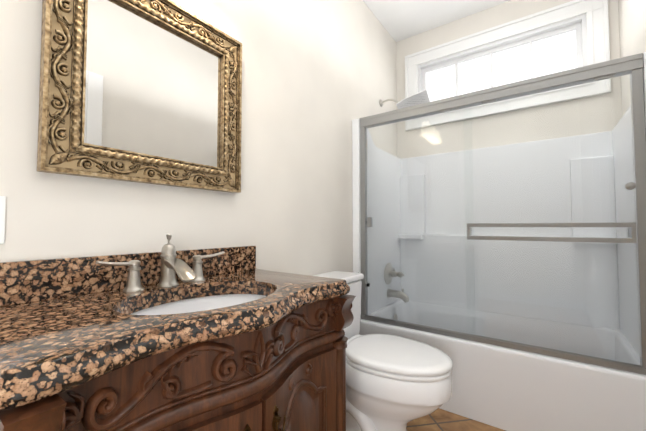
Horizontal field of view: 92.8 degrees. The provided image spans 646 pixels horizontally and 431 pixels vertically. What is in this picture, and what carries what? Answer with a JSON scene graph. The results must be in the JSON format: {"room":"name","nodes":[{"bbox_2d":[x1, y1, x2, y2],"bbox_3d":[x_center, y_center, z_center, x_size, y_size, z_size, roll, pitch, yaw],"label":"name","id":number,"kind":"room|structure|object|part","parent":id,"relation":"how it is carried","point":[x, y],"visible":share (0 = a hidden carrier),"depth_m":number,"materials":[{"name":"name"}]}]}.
{"room":"bathroom","nodes":[
{"label":"bathroom","id":0,"kind":"room"},
{"bbox_2d":[0,0,396,275],"bbox_3d":[-0.551,-0.273,1.150,0.100,2.755,4.270,-1,-3,36],"label":"wall","id":1,"kind":"structure","parent":0,"point":[318,76],"depth_m":1.43,"materials":[{"name":"paint"}]},
{"bbox_2d":[0,196,5,243],"bbox_3d":[-0.792,0.010,0.709,0.009,0.114,0.084,-1,-3,36],"label":"switch plate","id":2,"kind":"object","parent":1,"relation":"attached to","point":[2,215],"visible":1,"depth_m":0.74,"materials":[{"name":"white plastic"}]},
{"bbox_2d":[0,246,255,306],"bbox_3d":[-0.555,0.173,1.019,0.021,0.103,0.860,-1,-3,36],"label":"backsplash","id":3,"kind":"structure","parent":1,"relation":"attached to","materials":[{"name":"stone"}]},
{"bbox_2d":[37,0,241,192],"bbox_3d":[-0.539,-0.422,1.049,0.038,0.635,0.630,-1,-3,36],"label":"mirror","id":4,"kind":"object","parent":1,"relation":"attached to","point":[145,91],"visible":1,"depth_m":0.98,"materials":[{"name":"gold mirror"}]},
{"bbox_3d":[-0.548,-0.422,1.055,0.010,0.461,0.456,-1,-3,36],"label":"glass","id":5,"kind":"part","parent":4,"relation":"part of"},
{"bbox_2d":[363,0,509,41],"bbox_3d":[0.092,-1.716,0.742,1.680,0.100,4.270,-1,-3,36],"label":"ceiling","id":6,"kind":"structure","parent":0,"point":[399,20],"depth_m":2.43,"materials":[{"name":"paint"}]},
{"bbox_2d":[406,408,505,430],"bbox_3d":[0.092,1.137,0.641,1.680,0.100,4.270,-1,-3,36],"label":"floor","id":7,"kind":"structure","parent":0,"point":[438,419],"depth_m":1.65,"materials":[{"name":"tile"}]},
{"bbox_2d":[0,234,355,430],"bbox_3d":[-0.342,0.575,0.857,0.540,1.038,0.882,-1,-3,36],"label":"bathroom vanity","id":8,"kind":"object","parent":7,"relation":"on","point":[168,337],"visible":1,"depth_m":0.70,"materials":[{"name":"brown wood"}]},
{"bbox_2d":[96,234,224,291],"bbox_3d":[-0.462,0.141,0.965,0.149,0.164,0.402,-1,-3,36],"label":"faucet","id":9,"kind":"object","parent":8,"relation":"on","point":[193,278],"depth_m":0.97,"materials":[{"name":"silver metal"}]},
{"bbox_2d":[132,294,264,314],"bbox_3d":[-0.326,0.340,0.855,0.374,0.150,0.497,-1,-3,36],"label":"sink","id":10,"kind":"object","parent":8,"relation":"in","point":[192,302],"depth_m":1.00,"materials":[{"name":"white ceramic"}]},
{"bbox_2d":[313,271,452,430],"bbox_3d":[0.250,0.722,1.510,0.728,0.792,0.410,-1,-3,36],"label":"toilet","id":11,"kind":"object","parent":7,"relation":"on","point":[395,383],"visible":0.54,"depth_m":1.34,"materials":[{"name":"white ceramic"}]},
{"bbox_3d":[0.038,0.513,1.669,0.207,0.363,0.410,-1,-3,36],"label":"tank","id":12,"kind":"part","parent":11,"relation":"part of","materials":[{"name":"white ceramic"}]},
{"bbox_3d":[0.337,0.657,1.451,0.514,0.053,0.382,-1,-3,36],"label":"seat","id":13,"kind":"part","parent":11,"relation":"part of","materials":[{"name":"white plastic"}]},
{"bbox_2d":[352,52,645,430],"bbox_3d":[1.031,0.083,1.997,1.476,2.104,0.826,-1,-3,36],"label":"shower","id":14,"kind":"object","parent":7,"relation":"on","point":[506,388],"visible":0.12,"depth_m":2.06,"materials":[{"name":"white plastic"}]},
{"bbox_2d":[359,53,645,374],"bbox_3d":[0.807,-0.001,1.684,1.366,1.355,0.104,-1,-3,36],"label":"shower door","id":15,"kind":"structure","parent":14,"relation":"attached to","point":[632,65],"depth_m":1.51,"materials":[{"name":"clear glass"}]},
{"bbox_2d":[396,0,621,158],"bbox_3d":[1.304,-0.229,2.387,1.480,2.755,0.100,-1,-3,36],"label":"wall","id":16,"kind":"structure","parent":0,"point":[502,13],"depth_m":2.31,"materials":[{"name":"paint"}]},
{"bbox_2d":[618,0,645,115],"bbox_3d":[0.735,-0.306,0.233,0.100,2.755,4.270,-1,-3,36],"label":"wall","id":17,"kind":"structure","parent":0,"point":[632,26],"depth_m":1.73,"materials":[{"name":"paint"}]},
{"label":"outside","id":18,"kind":"structure","parent":0,"visible":0},
{"bbox_2d":[405,0,610,130],"bbox_3d":[1.311,-1.100,2.394,1.340,0.665,0.130,-1,-3,36],"label":"window","id":19,"kind":"structure","parent":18,"point":[554,54],"depth_m":2.30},
{"bbox_3d":[1.320,-1.099,2.407,1.130,0.455,0.100,-1,-3,36],"label":"window trim and sash","id":20,"kind":"part","parent":19,"relation":"part of","materials":[{"name":"white wood"}]}
]}

